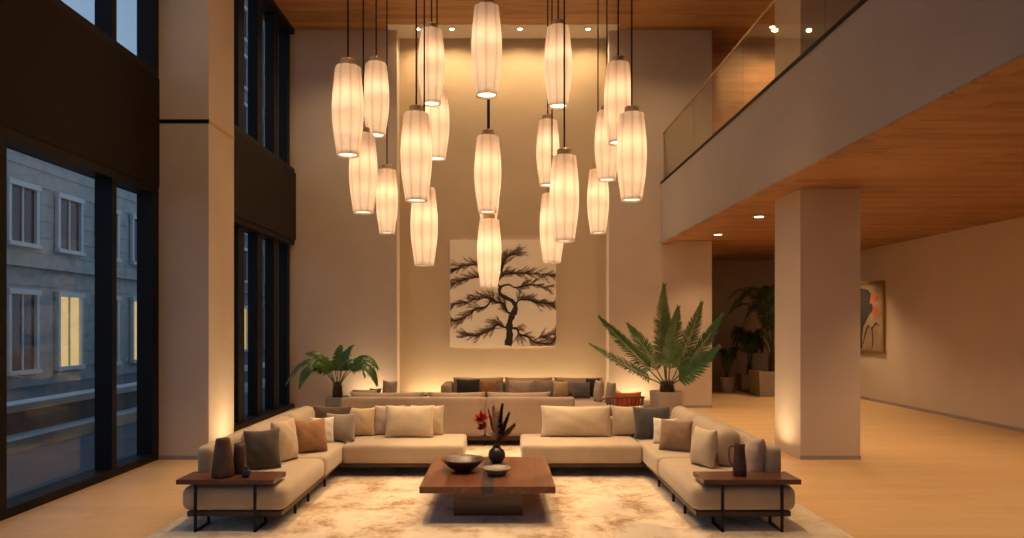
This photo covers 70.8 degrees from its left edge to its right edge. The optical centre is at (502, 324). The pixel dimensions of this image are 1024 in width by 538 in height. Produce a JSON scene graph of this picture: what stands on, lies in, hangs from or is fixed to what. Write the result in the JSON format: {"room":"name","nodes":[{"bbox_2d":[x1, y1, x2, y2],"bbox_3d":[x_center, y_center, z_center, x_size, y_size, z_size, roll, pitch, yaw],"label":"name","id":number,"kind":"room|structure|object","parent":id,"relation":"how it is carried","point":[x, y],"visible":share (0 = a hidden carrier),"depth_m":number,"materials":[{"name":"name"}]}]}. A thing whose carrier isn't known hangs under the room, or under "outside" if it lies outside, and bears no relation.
{"room":"hotel lobby","nodes":[
{"label":"hotel lobby","id":0,"kind":"room"},
{"bbox_2d":[0,0,295,239],"bbox_3d":[-4.635,-2.240,6.300,0.530,7.980,17.800,0,0,0],"label":"wall","id":1,"kind":"structure","parent":0,"point":[63,85],"depth_m":7.86,"materials":[{"name":"wood"}]},
{"bbox_2d":[0,124,158,520],"bbox_3d":[-4.610,-0.020,3.385,0.260,3.540,11.970,0,0,0],"label":"window","id":2,"kind":"structure","parent":1,"relation":"in","point":[107,180],"depth_m":8.25,"materials":[{"name":"black"}]},
{"bbox_2d":[50,0,158,77],"bbox_3d":[-4.610,-4.715,3.385,0.260,3.030,11.970,0,0,0],"label":"window","id":3,"kind":"structure","parent":1,"relation":"in","point":[105,26],"depth_m":9.20,"materials":[{"name":"black"}]},
{"bbox_2d":[234,216,294,431],"bbox_3d":[-4.570,-0.020,12.725,0.340,3.540,4.950,0,0,0],"label":"window","id":4,"kind":"structure","parent":1,"relation":"in","point":[257,234],"depth_m":13.36,"materials":[{"name":"black"}]},
{"bbox_2d":[234,0,294,171],"bbox_3d":[-4.570,-4.715,12.725,0.340,3.030,4.950,0,0,0],"label":"window","id":5,"kind":"structure","parent":1,"relation":"in","point":[276,23],"depth_m":13.47,"materials":[{"name":"black"}]},
{"bbox_2d":[278,30,399,407],"bbox_3d":[-3.570,-2.240,15.560,2.660,7.980,0.720,0,0,0],"label":"wall","id":6,"kind":"structure","parent":0,"point":[345,273],"depth_m":15.20,"materials":[{"name":"paint"}]},
{"bbox_2d":[388,24,619,37],"bbox_3d":[0.000,-6.324,15.350,4.840,0.212,0.900,0,0,0],"label":"trim","id":7,"kind":"structure","parent":6,"relation":"attached to","point":[404,30],"depth_m":15.20,"materials":[{"name":"wood"}]},
{"bbox_2d":[400,38,605,396],"bbox_3d":[0.000,-2.240,15.770,4.480,7.980,0.300,0,0,0],"label":"wall niche","id":8,"kind":"object","parent":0,"point":[428,360],"visible":0.5,"depth_m":15.62,"materials":[{"name":"beige paint"}]},
{"bbox_2d":[450,240,555,346],"bbox_3d":[0.004,-0.689,15.597,2.308,2.310,0.045,0,0,0],"label":"canvas painting","id":9,"kind":"object","parent":8,"relation":"attached to","point":[521,311],"visible":0.92,"depth_m":15.58,"materials":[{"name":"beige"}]},
{"bbox_2d":[0,389,1023,537],"bbox_3d":[1.900,1.850,8.600,13.600,0.200,22.800,0,0,0],"label":"floor","id":10,"kind":"structure","parent":0,"point":[918,474],"depth_m":7.85,"materials":[{"name":"wood"}]},
{"bbox_2d":[159,0,233,455],"bbox_3d":[-4.265,-2.240,9.810,0.870,7.980,0.880,0,0,0],"label":"column","id":11,"kind":"structure","parent":10,"relation":"on","point":[196,37],"depth_m":9.37,"materials":[{"name":"paint"}]},
{"bbox_2d":[286,345,379,406],"bbox_3d":[-2.763,1.033,11.820,1.533,1.433,0.930,0,0,0],"label":"potted palm","id":12,"kind":"object","parent":10,"relation":"on","point":[342,362],"visible":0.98,"depth_m":11.67,"materials":[{"name":"green plant"}]},
{"bbox_2d":[325,395,349,406],"bbox_3d":[-2.701,1.458,11.750,0.410,0.583,0.410,0,0,0],"label":"pot","id":13,"kind":"object","parent":12,"relation":"attached to","point":[335,400],"depth_m":11.57,"materials":[{"name":"grey concrete"}]},
{"bbox_2d":[341,392,574,444],"bbox_3d":[-0.650,1.371,10.890,3.380,0.758,0.980,0,0,0],"label":"sofa","id":14,"kind":"object","parent":10,"relation":"on","point":[460,409],"visible":0.52,"depth_m":10.40,"materials":[{"name":"beige fabric"}]},
{"bbox_2d":[350,392,424,396],"bbox_3d":[-1.722,1.171,10.691,1.117,0.360,0.200,0,-6,0],"label":"cushion","id":15,"kind":"object","parent":14,"relation":"on","point":[353,394],"depth_m":10.65,"materials":[{"name":"fabric"}]},
{"bbox_2d":[428,392,484,396],"bbox_3d":[-0.689,1.170,10.682,0.859,0.360,0.208,0,-6,0],"label":"cushion","id":16,"kind":"object","parent":14,"relation":"on","point":[431,394],"depth_m":10.65,"materials":[{"name":"fabric"}]},
{"bbox_2d":[487,392,549,396],"bbox_3d":[0.233,1.171,10.685,0.947,0.360,0.214,0,-6,0],"label":"cushion","id":17,"kind":"object","parent":14,"relation":"on","point":[490,394],"depth_m":10.65,"materials":[{"name":"fabric"}]},
{"bbox_2d":[147,446,853,537],"bbox_3d":[-0.020,1.745,6.775,5.800,0.010,7.150,0,0,0],"label":"area rug","id":18,"kind":"object","parent":10,"relation":"on","point":[355,502],"visible":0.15,"depth_m":6.58,"materials":[{"name":"carpet"}]},
{"bbox_2d":[176,471,285,531],"bbox_3d":[-2.335,1.519,6.215,0.820,0.442,0.350,0,0,0],"label":"side table","id":19,"kind":"object","parent":18,"relation":"on","point":[195,478],"visible":0.93,"depth_m":6.05,"materials":[{"name":"brown wood"}]},
{"bbox_2d":[211,437,234,478],"bbox_3d":[-2.399,1.135,6.170,0.190,0.325,0.190,0,0,0],"label":"clay vase","id":20,"kind":"object","parent":19,"relation":"on","point":[222,463],"visible":1,"depth_m":6.11,"materials":[{"name":"ceramic"}]},
{"bbox_2d":[233,442,245,473],"bbox_3d":[-2.306,1.165,6.300,0.110,0.265,0.110,0,0,0],"label":"clay vase","id":21,"kind":"object","parent":19,"relation":"on","point":[239,453],"visible":0.88,"depth_m":6.25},
{"bbox_2d":[183,406,466,515],"bbox_3d":[-1.597,1.369,7.610,2.285,0.742,3.020,0,0,0],"label":"sectional sofa","id":22,"kind":"object","parent":18,"relation":"on","point":[307,471],"visible":0.52,"depth_m":7.17,"materials":[{"name":"beige fabric"}]},
{"bbox_2d":[183,458,323,509],"bbox_3d":[-2.290,1.473,6.790,0.900,0.230,1.380,0,0,0],"label":"seat cushion","id":23,"kind":"object","parent":22,"relation":"on","point":[302,474],"depth_m":6.13,"materials":[{"name":"fabric"}]},
{"bbox_2d":[243,428,280,469],"bbox_3d":[-2.279,1.180,6.827,0.340,0.375,0.210,0,0,-32],"label":"throw pillow","id":24,"kind":"object","parent":22,"relation":"on","point":[262,448],"visible":0.94,"depth_m":6.76,"materials":[{"name":"fabric"}]},
{"bbox_2d":[241,416,290,441],"bbox_3d":[-2.410,1.190,7.455,0.220,0.385,1.150,-9,0,0],"label":"cushion","id":25,"kind":"object","parent":22,"relation":"on","point":[264,426],"depth_m":7.21,"materials":[{"name":"fabric"}]},
{"bbox_2d":[270,418,297,461],"bbox_3d":[-2.192,1.158,7.232,0.190,0.416,0.345,0,0,11],"label":"throw pillow","id":26,"kind":"object","parent":22,"relation":"on","point":[288,436],"visible":0.71,"depth_m":7.17,"materials":[{"name":"beige fabric"}]},
{"bbox_2d":[282,406,314,420],"bbox_3d":[-2.410,1.190,8.510,0.220,0.385,0.920,-9,0,0],"label":"cushion","id":27,"kind":"object","parent":22,"relation":"on","point":[304,413],"depth_m":8.44,"materials":[{"name":"fabric"}]},
{"bbox_2d":[294,418,327,452],"bbox_3d":[-2.079,1.190,7.760,0.365,0.350,0.225,0,0,-31],"label":"throw pillow","id":28,"kind":"object","parent":22,"relation":"on","point":[311,434],"visible":0.91,"depth_m":7.69,"materials":[{"name":"fabric"}]},
{"bbox_2d":[298,436,355,476],"bbox_3d":[-2.290,1.474,8.301,0.900,0.228,1.638,0,0,0],"label":"seat cushion","id":29,"kind":"object","parent":22,"relation":"on","point":[334,458],"depth_m":7.82,"materials":[{"name":"fabric"}]},
{"bbox_2d":[313,406,351,417],"bbox_3d":[-2.110,1.183,8.884,0.483,0.367,0.153,0,0,-7],"label":"throw pillow","id":30,"kind":"object","parent":22,"relation":"on","point":[320,412],"visible":0.34,"depth_m":8.87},
{"bbox_2d":[326,413,356,441],"bbox_3d":[-1.917,1.205,8.482,0.376,0.323,0.213,0,0,20],"label":"throw pillow","id":31,"kind":"object","parent":22,"relation":"on","point":[343,424],"visible":0.76,"depth_m":8.40,"materials":[{"name":"beige fabric"}]},
{"bbox_2d":[349,407,374,435],"bbox_3d":[-1.757,1.194,8.898,0.352,0.347,0.180,0,0,-2],"label":"throw pillow","id":32,"kind":"object","parent":22,"relation":"on","point":[364,424],"visible":0.77,"depth_m":8.85,"materials":[{"name":"fabric"}]},
{"bbox_2d":[374,405,404,434],"bbox_3d":[-1.415,1.181,8.954,0.382,0.368,0.156,0,0,-3],"label":"throw pillow","id":33,"kind":"object","parent":22,"relation":"on","point":[380,411],"visible":0.39,"depth_m":8.90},
{"bbox_2d":[343,434,466,462],"bbox_3d":[-1.147,1.474,8.670,1.385,0.228,0.900,0,0,0],"label":"seat cushion","id":34,"kind":"object","parent":22,"relation":"on","point":[365,448],"depth_m":8.22,"materials":[{"name":"fabric"}]},
{"bbox_2d":[385,405,433,436],"bbox_3d":[-1.136,1.172,8.754,0.603,0.389,0.201,0,0,3],"label":"throw pillow","id":35,"kind":"object","parent":22,"relation":"on","point":[401,421],"visible":1,"depth_m":8.69,"materials":[{"name":"beige fabric"}]},
{"bbox_2d":[411,405,443,434],"bbox_3d":[-0.942,1.183,8.947,0.422,0.368,0.164,0,0,-7],"label":"throw pillow","id":36,"kind":"object","parent":22,"relation":"on","point":[438,410],"visible":0.38,"depth_m":8.91,"materials":[{"name":"beige fabric"}]},
{"bbox_2d":[419,457,555,515],"bbox_3d":[-0.136,1.575,6.990,1.190,0.330,1.420,0,0,0],"label":"coffee table","id":37,"kind":"object","parent":18,"relation":"on","point":[476,492],"visible":0.9,"depth_m":6.57,"materials":[{"name":"brown wood"}]},
{"bbox_2d":[441,454,484,471],"bbox_3d":[-0.390,1.350,6.980,0.428,0.118,0.428,0,0,0],"label":"wooden bowl","id":38,"kind":"object","parent":37,"relation":"on","point":[459,462],"visible":1,"depth_m":6.92,"materials":[{"name":"brown wood"}]},
{"bbox_2d":[488,444,504,462],"bbox_3d":[-0.064,1.318,7.380,0.174,0.182,0.174,0,0,0],"label":"round vase","id":39,"kind":"object","parent":37,"relation":"on","point":[496,454],"visible":1,"depth_m":7.32,"materials":[{"name":"black ceramic"}]},
{"bbox_2d":[520,406,794,515],"bbox_3d":[1.357,1.369,7.610,2.285,0.742,3.020,0,0,0],"label":"sectional sofa","id":40,"kind":"object","parent":18,"relation":"on","point":[674,469],"visible":0.62,"depth_m":7.16,"materials":[{"name":"beige fabric"}]},
{"bbox_2d":[540,405,611,436],"bbox_3d":[0.897,1.177,8.807,0.882,0.380,0.220,0,0,-4],"label":"throw pillow","id":41,"kind":"object","parent":40,"relation":"on","point":[556,420],"visible":1,"depth_m":8.74,"materials":[{"name":"beige fabric"}]},
{"bbox_2d":[520,434,641,462],"bbox_3d":[0.907,1.474,8.670,1.385,0.228,0.900,0,0,0],"label":"seat cushion","id":42,"kind":"object","parent":40,"relation":"on","point":[616,448],"depth_m":8.22,"materials":[{"name":"fabric"}]},
{"bbox_2d":[611,406,642,434],"bbox_3d":[1.545,1.182,8.931,0.402,0.366,0.173,0,0,-2],"label":"throw pillow","id":43,"kind":"object","parent":40,"relation":"on","point":[622,417],"visible":0.72,"depth_m":8.87,"materials":[{"name":"beige fabric"}]},
{"bbox_2d":[633,406,669,438],"bbox_3d":[1.792,1.174,8.666,0.462,0.382,0.205,0,0,-3],"label":"throw pillow","id":44,"kind":"object","parent":40,"relation":"on","point":[643,417],"visible":0.77,"depth_m":8.60,"materials":[{"name":"fabric"}]},
{"bbox_2d":[631,435,689,476],"bbox_3d":[2.050,1.474,8.301,0.900,0.228,1.638,0,0,0],"label":"seat cushion","id":45,"kind":"object","parent":40,"relation":"on","point":[650,456],"depth_m":7.83,"materials":[{"name":"fabric"}]},
{"bbox_2d":[658,419,692,451],"bbox_3d":[1.881,1.200,7.839,0.365,0.330,0.198,0,0,28],"label":"throw pillow","id":46,"kind":"object","parent":40,"relation":"on","point":[674,435],"visible":0.99,"depth_m":7.77,"materials":[{"name":"fabric"}]},
{"bbox_2d":[671,406,702,420],"bbox_3d":[2.170,1.190,8.510,0.220,0.385,0.920,9,0,0],"label":"cushion","id":47,"kind":"object","parent":40,"relation":"on","point":[682,413],"depth_m":8.42,"materials":[{"name":"fabric"}]},
{"bbox_2d":[690,426,717,468],"bbox_3d":[1.949,1.179,6.960,0.202,0.372,0.332,0,0,-17],"label":"throw pillow","id":48,"kind":"object","parent":40,"relation":"on","point":[704,444],"visible":1,"depth_m":6.86,"materials":[{"name":"beige fabric"}]},
{"bbox_2d":[691,416,739,466],"bbox_3d":[2.170,1.190,7.455,0.220,0.385,1.150,9,0,0],"label":"cushion","id":49,"kind":"object","parent":40,"relation":"on","point":[727,436],"depth_m":6.92,"materials":[{"name":"fabric"}]},
{"bbox_2d":[659,458,794,509],"bbox_3d":[2.050,1.473,6.790,0.900,0.230,1.380,0,0,0],"label":"seat cushion","id":50,"kind":"object","parent":40,"relation":"on","point":[676,473],"depth_m":6.13,"materials":[{"name":"fabric"}]},
{"bbox_2d":[744,434,765,470],"bbox_3d":[2.275,1.187,6.533,0.195,0.359,0.286,0,0,13],"label":"throw pillow","id":51,"kind":"object","parent":40,"relation":"on","point":[755,448],"visible":0.72,"depth_m":6.41,"materials":[{"name":"fabric"}]},
{"bbox_2d":[693,471,800,531],"bbox_3d":[2.095,1.519,6.215,0.820,0.442,0.350,0,0,0],"label":"side table","id":52,"kind":"object","parent":18,"relation":"on","point":[722,478],"visible":0.92,"depth_m":6.06,"materials":[{"name":"brown wood"}]},
{"bbox_2d":[728,443,746,475],"bbox_3d":[2.034,1.162,6.226,0.141,0.270,0.120,0,0,36],"label":"jug","id":53,"kind":"object","parent":52,"relation":"on","point":[739,467],"visible":1,"depth_m":6.18,"materials":[{"name":"ceramic"}]},
{"bbox_2d":[441,377,604,399],"bbox_3d":[0.405,1.371,13.500,3.090,0.757,1.000,0,0,0],"label":"sofa","id":54,"kind":"object","parent":10,"relation":"on","point":[448,386],"visible":0.18,"depth_m":13.66,"materials":[{"name":"beige fabric"}]},
{"bbox_2d":[456,379,479,392],"bbox_3d":[-0.651,1.176,13.401,0.449,0.338,0.148,0,0,7],"label":"throw pillow","id":55,"kind":"object","parent":54,"relation":"on","point":[463,386],"visible":0.69,"depth_m":13.36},
{"bbox_2d":[453,377,503,392],"bbox_3d":[-0.465,1.172,13.707,0.970,0.360,0.216,0,-8,0],"label":"cushion","id":56,"kind":"object","parent":54,"relation":"on","point":[500,388],"depth_m":13.68,"materials":[{"name":"fabric"}]},
{"bbox_2d":[508,380,533,392],"bbox_3d":[0.355,1.190,13.496,0.526,0.312,0.146,0,0,4],"label":"throw pillow","id":57,"kind":"object","parent":54,"relation":"on","point":[514,386],"visible":0.68,"depth_m":13.46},
{"bbox_2d":[505,377,552,392],"bbox_3d":[0.490,1.171,13.698,0.920,0.360,0.205,0,-8,0],"label":"cushion","id":58,"kind":"object","parent":54,"relation":"on","point":[506,378],"depth_m":13.68,"materials":[{"name":"fabric"}]},
{"bbox_2d":[533,380,554,396],"bbox_3d":[0.761,1.184,13.409,0.411,0.320,0.148,0,0,-3],"label":"throw pillow","id":59,"kind":"object","parent":54,"relation":"on","point":[539,386],"visible":0.7,"depth_m":13.36,"materials":[{"name":"beige fabric"}]},
{"bbox_2d":[554,377,602,395],"bbox_3d":[1.435,1.172,13.705,0.930,0.360,0.214,0,-8,0],"label":"cushion","id":60,"kind":"object","parent":54,"relation":"on","point":[559,379],"depth_m":13.65,"materials":[{"name":"fabric"}]},
{"bbox_2d":[572,382,589,398],"bbox_3d":[1.425,1.193,13.175,0.329,0.301,0.143,0,0,0],"label":"throw pillow","id":61,"kind":"object","parent":54,"relation":"on","point":[579,390],"visible":0.98,"depth_m":13.12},
{"bbox_2d":[575,390,621,409],"bbox_3d":[1.620,1.450,12.215,0.880,0.600,1.530,0,0,0],"label":"chaise section","id":62,"kind":"object","parent":10,"relation":"on","point":[578,403],"visible":0.06,"depth_m":12.38,"materials":[{"name":"beige fabric"}]},
{"bbox_2d":[575,400,614,409],"bbox_3d":[1.620,1.480,12.215,0.880,0.260,1.530,0,0,0],"label":"seat cushion","id":63,"kind":"object","parent":62,"relation":"on","point":[578,403],"depth_m":12.38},
{"bbox_2d":[600,392,644,415],"bbox_3d":[1.881,1.386,11.148,0.650,0.730,0.585,0,0,-14],"label":"armchair","id":64,"kind":"object","parent":10,"relation":"on","point":[621,399],"visible":0.49,"depth_m":10.95,"materials":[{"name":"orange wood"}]},
{"bbox_2d":[615,392,641,406],"bbox_3d":[1.915,1.181,11.014,0.440,0.320,0.159,0,6,-14],"label":"cushion","id":65,"kind":"object","parent":64,"relation":"on","point":[620,398],"depth_m":10.95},
{"bbox_2d":[589,283,724,415],"bbox_3d":[2.331,0.554,11.123,2.210,2.391,1.070,0,0,0],"label":"potted palm","id":66,"kind":"object","parent":10,"relation":"on","point":[666,396],"visible":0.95,"depth_m":10.87,"materials":[{"name":"green plant"}]},
{"bbox_2d":[606,30,711,404],"bbox_3d":[3.325,-2.240,17.500,2.170,7.980,4.600,0,0,0],"label":"wall pier","id":67,"kind":"object","parent":10,"relation":"on","point":[670,67],"visible":0.5,"depth_m":15.20,"materials":[{"name":"paint"}]},
{"bbox_2d":[715,341,741,392],"bbox_3d":[5.809,1.072,18.704,0.703,1.355,0.656,0,0,-40],"label":"potted palm","id":68,"kind":"object","parent":10,"relation":"on","point":[727,383],"visible":0.96,"depth_m":18.60,"materials":[{"name":"green plant"}]},
{"bbox_2d":[725,285,774,396],"bbox_3d":[6.766,0.345,17.829,2.501,2.809,1.534,0,0,0],"label":"areca palm","id":69,"kind":"object","parent":10,"relation":"on","point":[761,381],"visible":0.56,"depth_m":17.72,"materials":[{"name":"green plant"}]},
{"bbox_2d":[730,326,771,391],"bbox_3d":[6.557,0.888,19.086,1.034,1.724,0.875,0,0,-35],"label":"areca palm","id":70,"kind":"object","parent":10,"relation":"on","point":[750,340],"visible":0.88,"depth_m":18.96,"materials":[{"name":"green plant"}]},
{"bbox_2d":[775,189,859,458],"bbox_3d":[4.260,-0.010,9.810,0.780,3.520,0.880,0,0,0],"label":"column","id":71,"kind":"structure","parent":10,"relation":"on","point":[817,231],"depth_m":9.37,"materials":[{"name":"paint"}]},
{"bbox_2d":[800,456,860,459],"bbox_3d":[4.260,1.725,9.366,0.792,0.050,0.008,0,0,0],"label":"baseboard","id":72,"kind":"structure","parent":71,"relation":"attached to","point":[801,457],"depth_m":9.36,"materials":[{"name":"grey paint"}]},
{"bbox_2d":[263,0,860,39],"bbox_3d":[1.900,-6.330,8.600,13.600,0.200,22.800,0,0,0],"label":"ceiling","id":73,"kind":"structure","parent":0,"point":[295,11],"depth_m":14.45,"materials":[{"name":"brown wood"}]},
{"bbox_2d":[332,0,363,157],"bbox_3d":[-1.457,-3.909,6.762,0.285,4.642,0.285,0,0,-22],"label":"pendant lantern","id":74,"kind":"object","parent":73,"relation":"hanging from","point":[347,95],"visible":1,"depth_m":6.66,"materials":[{"name":"fabric"}]},
{"bbox_2d":[349,0,376,214],"bbox_3d":[-1.481,-3.708,7.631,0.286,5.044,0.286,0,0,-42],"label":"pendant lantern","id":75,"kind":"object","parent":73,"relation":"hanging from","point":[363,168],"visible":0.81,"depth_m":7.53,"materials":[{"name":"white fabric"}]},
{"bbox_2d":[364,0,388,137],"bbox_3d":[-1.464,-4.207,8.315,0.297,4.046,0.297,0,0,-13],"label":"pendant lantern","id":76,"kind":"object","parent":73,"relation":"hanging from","point":[376,85],"visible":0.94,"depth_m":8.21,"materials":[{"name":"white fabric"}]},
{"bbox_2d":[376,0,397,233],"bbox_3d":[-1.529,-3.718,9.488,0.297,5.023,0.297,0,0,15],"label":"pendant lantern","id":77,"kind":"object","parent":73,"relation":"hanging from","point":[386,192],"visible":0.98,"depth_m":9.39,"materials":[{"name":"white fabric"}]},
{"bbox_2d":[401,0,431,202],"bbox_3d":[-0.823,-3.702,6.838,0.283,5.056,0.283,0,0,19],"label":"pendant lantern","id":78,"kind":"object","parent":73,"relation":"hanging from","point":[416,143],"visible":1,"depth_m":6.73,"materials":[{"name":"white fabric"}]},
{"bbox_2d":[411,0,437,265],"bbox_3d":[-0.850,-3.436,7.776,0.297,5.588,0.297,0,0,28],"label":"pendant lantern","id":79,"kind":"object","parent":73,"relation":"hanging from","point":[424,216],"visible":0.73,"depth_m":7.68,"materials":[{"name":"white fabric"}]},
{"bbox_2d":[418,0,444,106],"bbox_3d":[-0.804,-4.357,8.106,0.287,3.746,0.287,0,0,20],"label":"pendant lantern","id":80,"kind":"object","parent":73,"relation":"hanging from","point":[434,46],"visible":0.97,"depth_m":8.00,"materials":[{"name":"white fabric"}]},
{"bbox_2d":[425,0,448,160],"bbox_3d":[-0.791,-4.108,8.632,0.285,4.244,0.285,0,0,-16],"label":"pendant lantern","id":81,"kind":"object","parent":73,"relation":"hanging from","point":[438,116],"visible":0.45,"depth_m":8.52,"materials":[{"name":"white fabric"}]},
{"bbox_2d":[471,0,501,98],"bbox_3d":[-0.152,-4.184,6.725,0.286,4.092,0.286,0,0,44],"label":"pendant lantern","id":82,"kind":"object","parent":73,"relation":"hanging from","point":[486,40],"visible":1,"depth_m":6.62,"materials":[{"name":"white fabric"}]},
{"bbox_2d":[474,99,500,213],"bbox_3d":[-0.167,-3.731,7.897,0.283,4.997,0.283,0,0,-16],"label":"pendant lantern","id":83,"kind":"object","parent":73,"relation":"hanging from","point":[487,168],"visible":1,"depth_m":7.79,"materials":[{"name":"fabric"}]},
{"bbox_2d":[477,99,500,287],"bbox_3d":[-0.169,-3.342,8.806,0.292,5.775,0.292,0,0,-39],"label":"pendant lantern","id":84,"kind":"object","parent":73,"relation":"hanging from","point":[489,238],"visible":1,"depth_m":8.70,"materials":[{"name":"fabric"}]},
{"bbox_2d":[536,0,558,186],"bbox_3d":[0.574,-4.005,9.217,0.287,4.450,0.287,0,0,31],"label":"pendant lantern","id":85,"kind":"object","parent":73,"relation":"hanging from","point":[543,146],"visible":0.79,"depth_m":9.11,"materials":[{"name":"white paper"}]},
{"bbox_2d":[540,0,562,263],"bbox_3d":[0.593,-3.490,8.706,0.292,5.479,0.292,0,0,-36],"label":"pendant lantern","id":86,"kind":"object","parent":73,"relation":"hanging from","point":[551,251],"visible":0.58,"depth_m":8.61,"materials":[{"name":"fabric"}]},
{"bbox_2d":[544,0,571,109],"bbox_3d":[0.579,-4.259,7.556,0.283,3.941,0.283,0,0,12],"label":"pendant lantern","id":87,"kind":"object","parent":73,"relation":"hanging from","point":[553,57],"visible":0.92,"depth_m":7.45,"materials":[{"name":"fabric"}]},
{"bbox_2d":[550,0,578,242],"bbox_3d":[0.597,-3.520,7.010,0.292,5.421,0.292,0,0,26],"label":"pendant lantern","id":88,"kind":"object","parent":73,"relation":"hanging from","point":[564,182],"visible":1,"depth_m":6.91,"materials":[{"name":"white paper"}]},
{"bbox_2d":[587,0,608,233],"bbox_3d":[1.250,-3.717,9.474,0.286,5.026,0.286,0,0,-42],"label":"pendant lantern","id":89,"kind":"object","parent":73,"relation":"hanging from","point":[597,192],"visible":0.84,"depth_m":9.38,"materials":[{"name":"white paper"}]},
{"bbox_2d":[595,0,616,181],"bbox_3d":[1.258,-3.990,8.718,0.285,4.481,0.285,0,0,36],"label":"pendant lantern","id":90,"kind":"object","parent":73,"relation":"hanging from","point":[605,154],"visible":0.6,"depth_m":8.62,"materials":[{"name":"white paper"}]},
{"bbox_2d":[604,0,630,145],"bbox_3d":[1.204,-4.063,7.528,0.288,4.334,0.288,0,0,-22],"label":"pendant lantern","id":91,"kind":"object","parent":73,"relation":"hanging from","point":[617,91],"visible":0.79,"depth_m":7.42,"materials":[{"name":"fabric"}]},
{"bbox_2d":[617,0,646,202],"bbox_3d":[1.239,-3.713,6.931,0.297,5.034,0.297,0,0,31],"label":"pendant lantern","id":92,"kind":"object","parent":73,"relation":"hanging from","point":[631,141],"visible":1,"depth_m":6.83,"materials":[{"name":"white paper"}]},
{"bbox_2d":[650,390,684,415],"bbox_3d":[2.506,1.379,11.000,0.524,0.742,0.524,0,0,0],"label":"pot","id":93,"kind":"object","parent":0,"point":[658,398],"depth_m":10.79,"materials":[{"name":"beige concrete"}]},
{"bbox_2d":[736,373,749,391],"bbox_3d":[6.539,1.520,19.100,0.580,0.460,0.464,0,0,0],"label":"pot","id":94,"kind":"object","parent":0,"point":[742,379],"depth_m":18.88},
{"bbox_2d":[712,261,774,388],"bbox_3d":[6.555,-0.010,19.900,4.290,3.520,0.200,0,0,0],"label":"wall","id":95,"kind":"structure","parent":0,"point":[727,276],"depth_m":19.80,"materials":[{"name":"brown paint"}]},
{"bbox_2d":[712,40,774,134],"bbox_3d":[6.455,-4.540,15.850,4.090,3.380,0.200,0,0,0],"label":"wall","id":96,"kind":"structure","parent":0,"point":[750,68],"depth_m":15.75,"materials":[{"name":"brown wood"}]},
{"bbox_2d":[748,369,774,396],"bbox_3d":[6.713,1.440,17.900,0.960,0.620,0.768,0,0,0],"label":"pot","id":97,"kind":"object","parent":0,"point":[761,381],"depth_m":17.54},
{"bbox_2d":[661,0,1023,241],"bbox_3d":[3.395,-2.355,6.300,0.120,1.230,17.799,0,0,0],"label":"fascia","id":98,"kind":"structure","parent":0,"point":[889,59],"depth_m":6.97,"materials":[{"name":"grey paint"}]},
{"bbox_2d":[660,0,866,183],"bbox_3d":[3.394,-2.993,6.300,0.142,0.045,17.799,0,0,0],"label":"trim","id":99,"kind":"structure","parent":98,"relation":"attached to","point":[859,4],"depth_m":8.59,"materials":[{"name":"brown metal"}]},
{"bbox_2d":[663,0,776,133],"bbox_3d":[3.395,-3.518,6.300,0.036,1.085,17.780,0,0,0],"label":"handrail","id":100,"kind":"object","parent":99,"relation":"on","point":[773,1],"visible":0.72,"depth_m":10.94,"materials":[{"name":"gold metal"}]},
{"bbox_2d":[661,53,1023,243],"bbox_3d":[3.397,-1.726,6.300,0.136,0.028,17.799,0,0,0],"label":"trim","id":101,"kind":"structure","parent":98,"relation":"attached to","point":[1015,64],"depth_m":6.30,"materials":[{"name":"brown wood"}]},
{"bbox_2d":[674,68,1023,260],"bbox_3d":[5.978,-1.795,8.600,5.045,0.050,22.400,0,0,0],"label":"ceiling","id":102,"kind":"structure","parent":0,"point":[960,165],"depth_m":8.88,"materials":[{"name":"brown wood"}]},
{"bbox_2d":[860,217,1023,427],"bbox_3d":[8.600,-2.240,8.600,0.200,7.980,22.400,0,0,0],"label":"wall","id":103,"kind":"structure","parent":0,"point":[954,300],"depth_m":13.58,"materials":[{"name":"paint"}]},
{"bbox_2d":[860,280,884,352],"bbox_3d":[8.475,-0.180,16.620,0.050,1.620,1.240,0,0,0],"label":"framed painting","id":104,"kind":"object","parent":103,"relation":"attached to","point":[872,294],"visible":0.88,"depth_m":16.49,"materials":[{"name":"brown"}]},
{"bbox_2d":[860,396,1023,431],"bbox_3d":[8.496,1.720,8.600,0.008,0.060,22.400,0,0,0],"label":"baseboard","id":105,"kind":"structure","parent":103,"relation":"attached to","point":[861,397],"depth_m":13.72,"materials":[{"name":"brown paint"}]},
{"bbox_3d":[5.978,-2.335,6.575,5.045,1.030,18.350,0,0,0],"label":"floor","id":106,"kind":"structure","parent":0,"visible":0},
{"bbox_2d":[775,0,859,77],"bbox_3d":[4.260,-4.540,9.810,0.780,3.380,0.880,0,0,0],"label":"column","id":107,"kind":"structure","parent":106,"relation":"on","point":[798,23],"depth_m":9.37,"materials":[{"name":"paint"}]},
{"label":"outside","id":108,"kind":"structure","parent":0,"visible":0},
{"bbox_2d":[7,356,264,498],"bbox_3d":[-32.450,1.905,43.600,55.100,0.190,92.800,0,0,0],"label":"street","id":109,"kind":"structure","parent":108,"point":[30,469],"depth_m":10.22,"materials":[{"name":"asphalt"}]},
{"bbox_2d":[7,148,136,388],"bbox_3d":[-15.325,-2.290,24.250,3.350,8.200,13.500,0,0,0],"label":"stone building","id":110,"kind":"structure","parent":109,"relation":"on","point":[51,208],"depth_m":22.45,"materials":[{"name":"grey"}]},
{"bbox_2d":[7,362,264,454],"bbox_3d":[-7.275,1.500,32.000,0.750,0.620,56.000,0,0,0],"label":"wall","id":111,"kind":"structure","parent":109,"relation":"on","point":[39,421],"depth_m":11.64,"materials":[{"name":"grey"}]},
{"bbox_2d":[244,0,264,357],"bbox_3d":[-15.325,-8.690,42.750,3.350,21.000,10.500,0,0,0],"label":"townhouse","id":112,"kind":"structure","parent":109,"relation":"on","point":[245,1],"depth_m":39.10,"materials":[{"name":"grey"}]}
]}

